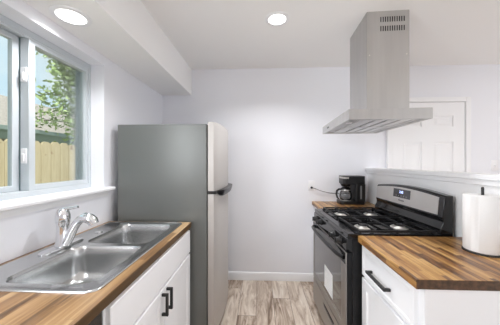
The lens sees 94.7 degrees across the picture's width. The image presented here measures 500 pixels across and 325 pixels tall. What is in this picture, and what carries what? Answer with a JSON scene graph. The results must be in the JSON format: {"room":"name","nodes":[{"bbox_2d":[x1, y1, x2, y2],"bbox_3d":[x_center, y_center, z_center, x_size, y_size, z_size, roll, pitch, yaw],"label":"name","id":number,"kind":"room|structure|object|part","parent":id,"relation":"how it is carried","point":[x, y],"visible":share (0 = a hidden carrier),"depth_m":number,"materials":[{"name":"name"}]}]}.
{"room":"kitchen","nodes":[
{"label":"kitchen","id":0,"kind":"room"},
{"bbox_2d":[0,0,161,263],"bbox_3d":[-1.266,0.141,-0.416,0.200,2.443,6.260,0,0,2],"label":"wall","id":1,"kind":"structure","parent":0,"point":[118,97],"depth_m":1.69,"materials":[{"name":"white paint"}]},
{"bbox_2d":[0,14,90,200],"bbox_3d":[-1.243,-0.263,1.227,0.100,0.900,0.945,0,0,2],"label":"window","id":2,"kind":"structure","parent":1,"relation":"in","point":[23,43],"depth_m":1.25,"materials":[{"name":"grey plastic"}]},
{"bbox_3d":[-1.275,-0.260,1.016,0.029,0.834,0.462,0,0,2],"label":"fixed sash","id":3,"kind":"part","parent":2,"relation":"part of","materials":[{"name":"grey plastic"}]},
{"bbox_3d":[-1.251,-0.260,1.463,0.018,0.832,0.426,0,0,2],"label":"screen frame","id":4,"kind":"part","parent":2,"relation":"part of","materials":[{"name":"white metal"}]},
{"bbox_3d":[-1.213,-0.260,1.461,0.050,0.834,0.429,0,0,2],"label":"sliding sash","id":5,"kind":"part","parent":2,"relation":"part of","materials":[{"name":"grey plastic"}]},
{"bbox_3d":[-1.213,-0.260,1.469,0.006,0.782,0.381,0,0,2],"label":"pane","id":6,"kind":"part","parent":2,"relation":"part of","materials":[{"name":"clear glass"}]},
{"bbox_2d":[0,186,115,218],"bbox_3d":[-1.170,0.218,1.214,0.248,0.062,1.085,0,0,2],"label":"window sill","id":7,"kind":"structure","parent":1,"relation":"attached to","point":[18,206],"depth_m":1.23,"materials":[{"name":"white paint"}]},
{"bbox_2d":[23,0,191,95],"bbox_3d":[-0.991,-0.930,-0.378,0.347,0.300,6.160,0,0,2],"label":"ceiling soffit","id":8,"kind":"structure","parent":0,"point":[124,32],"depth_m":1.58,"materials":[{"name":"white paint"}]},
{"bbox_2d":[48,4,91,26],"bbox_3d":[-0.958,-0.777,1.232,0.185,0.006,0.185,0,0,2],"label":"recessed light","id":9,"kind":"object","parent":8,"relation":"in","point":[66,14],"visible":1,"depth_m":1.22,"materials":[{"name":"white paint"}]},
{"bbox_2d":[55,9,86,23],"bbox_3d":[-0.958,-0.778,1.232,0.134,0.002,0.134,0,0,2],"label":"diffuser","id":10,"kind":"object","parent":9,"relation":"attached to","point":[69,16],"depth_m":1.23,"materials":[{"name":"white plastic"}]},
{"bbox_2d":[219,280,324,324],"bbox_3d":[1.670,1.403,-0.497,6.020,0.080,6.550,0,0,2],"label":"floor","id":11,"kind":"structure","parent":0,"point":[249,302],"depth_m":2.20,"materials":[{"name":"brown wood"}]},
{"bbox_2d":[88,312,101,324],"bbox_3d":[-0.798,0.927,0.496,0.623,0.872,0.592,0,0,2],"label":"dishwasher","id":12,"kind":"object","parent":11,"relation":"on","point":[97,320],"visible":0.02,"depth_m":0.75,"materials":[{"name":"black"}]},
{"bbox_2d":[102,230,189,324],"bbox_3d":[-0.758,0.925,1.261,0.657,0.876,0.925,0,0,2],"label":"base cabinet","id":13,"kind":"object","parent":11,"relation":"on","point":[160,295],"visible":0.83,"depth_m":1.20,"materials":[{"name":"white paint"}]},
{"bbox_2d":[0,221,190,324],"bbox_3d":[-0.791,0.468,0.909,0.633,0.038,1.649,0,0,2],"label":"countertop","id":14,"kind":"structure","parent":13,"relation":"on","point":[16,308],"depth_m":0.75,"materials":[{"name":"brown wood"}]},
{"bbox_2d":[38,206,98,255],"bbox_3d":[-0.907,0.338,1.205,0.226,0.215,0.250,0,0,2],"label":"faucet","id":15,"kind":"object","parent":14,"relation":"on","point":[65,232],"visible":1,"depth_m":1.19,"materials":[{"name":"silver metal"}]},
{"bbox_3d":[-0.984,0.440,1.208,0.056,0.010,0.250,0,0,2],"label":"deck plate","id":16,"kind":"part","parent":15,"relation":"part of","materials":[{"name":"silver metal"}]},
{"bbox_3d":[-0.961,0.270,1.207,0.113,0.080,0.068,0,0,2],"label":"lever handle","id":17,"kind":"part","parent":15,"relation":"part of","materials":[{"name":"silver metal"}]},
{"bbox_3d":[-0.924,0.355,1.205,0.124,0.164,0.047,0,0,2],"label":"spout","id":18,"kind":"part","parent":15,"relation":"part of","materials":[{"name":"silver metal"}]},
{"bbox_2d":[0,222,181,293],"bbox_3d":[-0.781,0.531,1.247,0.548,0.188,0.911,0,0,2],"label":"sink","id":19,"kind":"object","parent":14,"relation":"in","point":[86,266],"visible":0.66,"depth_m":1.19,"materials":[{"name":"grey metal"}]},
{"bbox_3d":[-0.483,0.969,1.019,0.019,0.579,0.445,0,0,2],"label":"door","id":20,"kind":"part","parent":13,"relation":"part of","materials":[{"name":"white paint"}]},
{"bbox_3d":[-0.448,0.753,1.213,0.034,0.116,0.014,0,0,2],"label":"handle","id":21,"kind":"part","parent":13,"relation":"part of","materials":[{"name":"black metal"}]},
{"bbox_3d":[-0.446,0.753,1.273,0.034,0.116,0.014,0,0,2],"label":"handle","id":22,"kind":"part","parent":13,"relation":"part of","materials":[{"name":"black metal"}]},
{"bbox_3d":[-0.464,0.969,1.475,0.019,0.579,0.456,0,0,2],"label":"door","id":23,"kind":"part","parent":13,"relation":"part of","materials":[{"name":"white paint"}]},
{"bbox_2d":[118,122,231,324],"bbox_3d":[-0.589,0.530,2.101,0.832,1.665,0.703,0,0,2],"label":"refrigerator","id":24,"kind":"object","parent":11,"relation":"on","point":[167,172],"visible":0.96,"depth_m":1.75,"materials":[{"name":"grey paint"}]},
{"bbox_3d":[-0.260,0.769,2.087,0.089,1.048,0.703,0,0,2],"label":"fridge door","id":25,"kind":"part","parent":24,"relation":"part of","materials":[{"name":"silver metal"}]},
{"bbox_3d":[-0.260,-0.041,2.087,0.089,0.522,0.703,0,0,2],"label":"freezer door","id":26,"kind":"part","parent":24,"relation":"part of","materials":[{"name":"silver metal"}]},
{"bbox_2d":[311,184,452,324],"bbox_3d":[0.890,0.773,1.793,0.711,1.180,0.771,0,0,1],"label":"gas range","id":27,"kind":"object","parent":11,"relation":"on","point":[399,210],"visible":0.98,"depth_m":1.60,"materials":[{"name":"black"}]},
{"bbox_3d":[0.599,1.192,1.798,0.012,0.211,0.760,0,0,1],"label":"drawer","id":28,"kind":"part","parent":27,"relation":"part of","materials":[{"name":"silver metal"}]},
{"bbox_3d":[0.567,0.592,1.799,0.066,0.037,0.718,0,0,1],"label":"handle","id":29,"kind":"part","parent":27,"relation":"part of","materials":[{"name":"black plastic"}]},
{"bbox_3d":[0.598,0.819,1.798,0.010,0.518,0.760,0,0,1],"label":"oven door","id":30,"kind":"part","parent":27,"relation":"part of","materials":[{"name":"silver metal"}]},
{"bbox_3d":[0.575,0.510,1.622,0.043,0.054,0.054,0,0,1],"label":"knob","id":31,"kind":"part","parent":27,"relation":"part of","materials":[{"name":"black plastic"}]},
{"bbox_3d":[0.616,0.511,1.798,0.036,0.083,0.764,0,0,1],"label":"control panel","id":32,"kind":"part","parent":27,"relation":"part of","materials":[{"name":"metal"}]},
{"bbox_3d":[0.618,0.819,1.798,0.030,0.514,0.756,0,0,1],"label":"door","id":33,"kind":"part","parent":27,"relation":"part of","materials":[{"name":"black"}]},
{"bbox_3d":[0.573,0.510,1.507,0.043,0.054,0.054,0,0,1],"label":"knob","id":34,"kind":"part","parent":27,"relation":"part of","materials":[{"name":"black plastic"}]},
{"bbox_3d":[0.779,0.443,1.589,0.116,0.012,0.115,0,0,1],"label":"burner","id":35,"kind":"part","parent":27,"relation":"part of","materials":[{"name":"silver metal"}]},
{"bbox_2d":[315,209,441,237],"bbox_3d":[0.894,0.455,1.794,0.576,0.028,0.766,0,0,1],"label":"cooktop","id":36,"kind":"object","parent":27,"relation":"in","point":[341,223],"depth_m":1.63,"materials":[{"name":"black metal"}]},
{"bbox_3d":[1.030,0.443,1.585,0.116,0.012,0.115,0,0,1],"label":"burner","id":37,"kind":"part","parent":27,"relation":"part of","materials":[{"name":"silver metal"}]},
{"bbox_2d":[362,245,499,324],"bbox_3d":[0.946,0.925,1.131,0.632,0.876,0.516,0,0,2],"label":"base cabinet","id":38,"kind":"object","parent":11,"relation":"on","point":[387,298],"visible":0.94,"depth_m":0.93,"materials":[{"name":"white paint"}]},
{"bbox_3d":[0.649,0.606,1.178,0.034,0.014,0.190,0,0,2],"label":"handle","id":39,"kind":"part","parent":38,"relation":"part of","materials":[{"name":"black metal"}]},
{"bbox_3d":[0.675,0.977,1.157,0.019,0.563,0.470,0,0,2],"label":"door","id":40,"kind":"part","parent":38,"relation":"part of","materials":[{"name":"white paint"}]},
{"bbox_3d":[0.675,0.590,1.157,0.019,0.178,0.470,0,0,2],"label":"drawer","id":41,"kind":"part","parent":38,"relation":"part of","materials":[{"name":"white paint"}]},
{"bbox_2d":[358,236,499,290],"bbox_3d":[0.954,0.468,1.128,0.618,0.038,0.526,0,0,2],"label":"countertop","id":42,"kind":"structure","parent":38,"relation":"on","point":[429,263],"depth_m":1.03,"materials":[{"name":"brown wood"}]},
{"bbox_2d":[461,187,499,257],"bbox_3d":[1.163,0.287,1.151,0.156,0.324,0.156,0,0,2],"label":"paper towel holder","id":43,"kind":"object","parent":42,"relation":"on","point":[482,188],"visible":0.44,"depth_m":1.12,"materials":[{"name":"black metal"}]},
{"bbox_2d":[462,193,499,255],"bbox_3d":[1.163,0.302,1.151,0.149,0.275,0.149,0,0,2],"label":"paper towel roll","id":44,"kind":"object","parent":43,"relation":"on","point":[480,213],"visible":0.98,"depth_m":1.10,"materials":[{"name":"white paper"}]},
{"bbox_3d":[0.962,0.925,0.878,0.580,0.876,0.012,0,0,2],"label":"panel","id":45,"kind":"part","parent":38,"relation":"part of","materials":[{"name":"white paint"}]},
{"bbox_3d":[0.992,0.925,2.400,0.623,0.876,0.408,0,0,2],"label":"base cabinet","id":46,"kind":"object","parent":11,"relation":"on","visible":0},
{"bbox_2d":[312,201,374,208],"bbox_3d":[1.007,0.468,2.405,0.622,0.038,0.425,0,0,2],"label":"countertop","id":47,"kind":"structure","parent":46,"relation":"on","point":[318,204],"depth_m":2.40,"materials":[{"name":"brown wood"}]},
{"bbox_2d":[310,175,364,204],"bbox_3d":[0.947,0.299,2.512,0.533,0.300,0.204,0,0,2],"label":"coffee maker","id":48,"kind":"object","parent":47,"relation":"on","point":[356,183],"visible":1,"depth_m":2.41,"materials":[{"name":"black plastic"}]},
{"bbox_2d":[140,0,499,69],"bbox_3d":[1.631,-1.180,-0.471,6.200,0.200,6.700,0,0,2],"label":"ceiling","id":49,"kind":"structure","parent":0,"point":[208,34],"depth_m":1.89,"materials":[{"name":"white paint"}]},
{"bbox_2d":[265,11,288,25],"bbox_3d":[0.203,-1.077,1.739,0.179,0.006,0.179,0,0,2],"label":"recessed light","id":50,"kind":"object","parent":49,"relation":"in","point":[277,18],"visible":1,"depth_m":1.73,"materials":[{"name":"white paint"}]},
{"bbox_2d":[268,14,285,24],"bbox_3d":[0.203,-1.078,1.739,0.130,0.002,0.130,0,0,2],"label":"diffuser","id":51,"kind":"object","parent":50,"relation":"attached to","point":[273,19],"depth_m":1.74,"materials":[{"name":"white plastic"}]},
{"bbox_2d":[323,10,432,133],"bbox_3d":[0.911,-0.674,1.821,0.502,0.811,0.762,0,0,5],"label":"range hood","id":52,"kind":"object","parent":49,"relation":"hanging from","point":[379,45],"visible":1,"depth_m":1.65,"materials":[{"name":"silver metal"}]},
{"bbox_2d":[162,64,499,272],"bbox_3d":[1.805,0.141,2.645,6.020,2.443,0.120,0,0,2],"label":"wall","id":53,"kind":"structure","parent":0,"point":[274,119],"depth_m":2.64,"materials":[{"name":"white paint"}]},
{"bbox_2d":[228,271,313,281],"bbox_3d":[-0.149,1.317,2.662,1.767,0.092,0.014,0,0,2],"label":"baseboard","id":54,"kind":"structure","parent":53,"relation":"attached to","point":[232,275],"depth_m":2.64,"materials":[{"name":"white paint"}]},
{"bbox_2d":[308,181,314,190],"bbox_3d":[0.699,0.271,2.629,0.072,0.116,0.008,0,0,2],"label":"wall outlet","id":55,"kind":"object","parent":53,"relation":"attached to","point":[310,183],"visible":0.98,"depth_m":2.63,"materials":[{"name":"white plastic"}]},
{"bbox_2d":[386,97,470,171],"bbox_3d":[1.979,0.323,2.538,0.897,2.080,0.078,0,0,2],"label":"door","id":56,"kind":"structure","parent":53,"relation":"in","point":[442,142],"depth_m":2.56,"materials":[{"name":"white paint"}]},
{"bbox_2d":[491,160,497,170],"bbox_3d":[2.704,0.038,2.538,0.072,0.116,0.016,0,0,2],"label":"light switch","id":57,"kind":"object","parent":53,"relation":"attached to","point":[494,163],"visible":1,"depth_m":2.54,"materials":[{"name":"white plastic"}]},
{"bbox_2d":[368,173,499,236],"bbox_3d":[1.341,0.729,1.499,0.120,1.268,2.210,0,0,2],"label":"wall","id":58,"kind":"structure","parent":0,"point":[456,190],"depth_m":1.51,"materials":[{"name":"white paint"}]},
{"bbox_2d":[365,168,499,186],"bbox_3d":[1.340,0.097,1.484,0.178,0.060,2.240,0,0,2],"label":"ledge","id":59,"kind":"object","parent":58,"relation":"on","point":[485,179],"visible":1,"depth_m":1.48,"materials":[{"name":"white paint"}]},
{"label":"outside","id":60,"kind":"structure","parent":0,"visible":0},
{"bbox_3d":[-15.279,1.548,9.666,28.640,0.130,42.000,0,0,2],"label":"ground","id":61,"kind":"structure","parent":60,"visible":0},
{"bbox_2d":[0,139,73,186],"bbox_3d":[-2.706,0.606,3.603,0.153,1.754,3.966,0,0,2],"label":"fence","id":62,"kind":"object","parent":61,"relation":"on","point":[54,162],"visible":0.15,"depth_m":3.03,"materials":[{"name":"brown wood"}]},
{"bbox_2d":[0,95,73,145],"bbox_3d":[-9.040,-0.502,12.400,6.870,3.970,20.800,0,0,2],"label":"house","id":63,"kind":"structure","parent":61,"relation":"on","point":[41,135],"depth_m":7.18,"materials":[{"name":"beige"}]},
{"bbox_2d":[35,52,72,144],"bbox_3d":[-4.246,-0.842,6.174,2.602,4.654,3.263,0,0,2],"label":"tree","id":64,"kind":"object","parent":61,"relation":"on","point":[55,71],"visible":0.11,"depth_m":5.51,"materials":[{"name":"green plant"}]}
]}

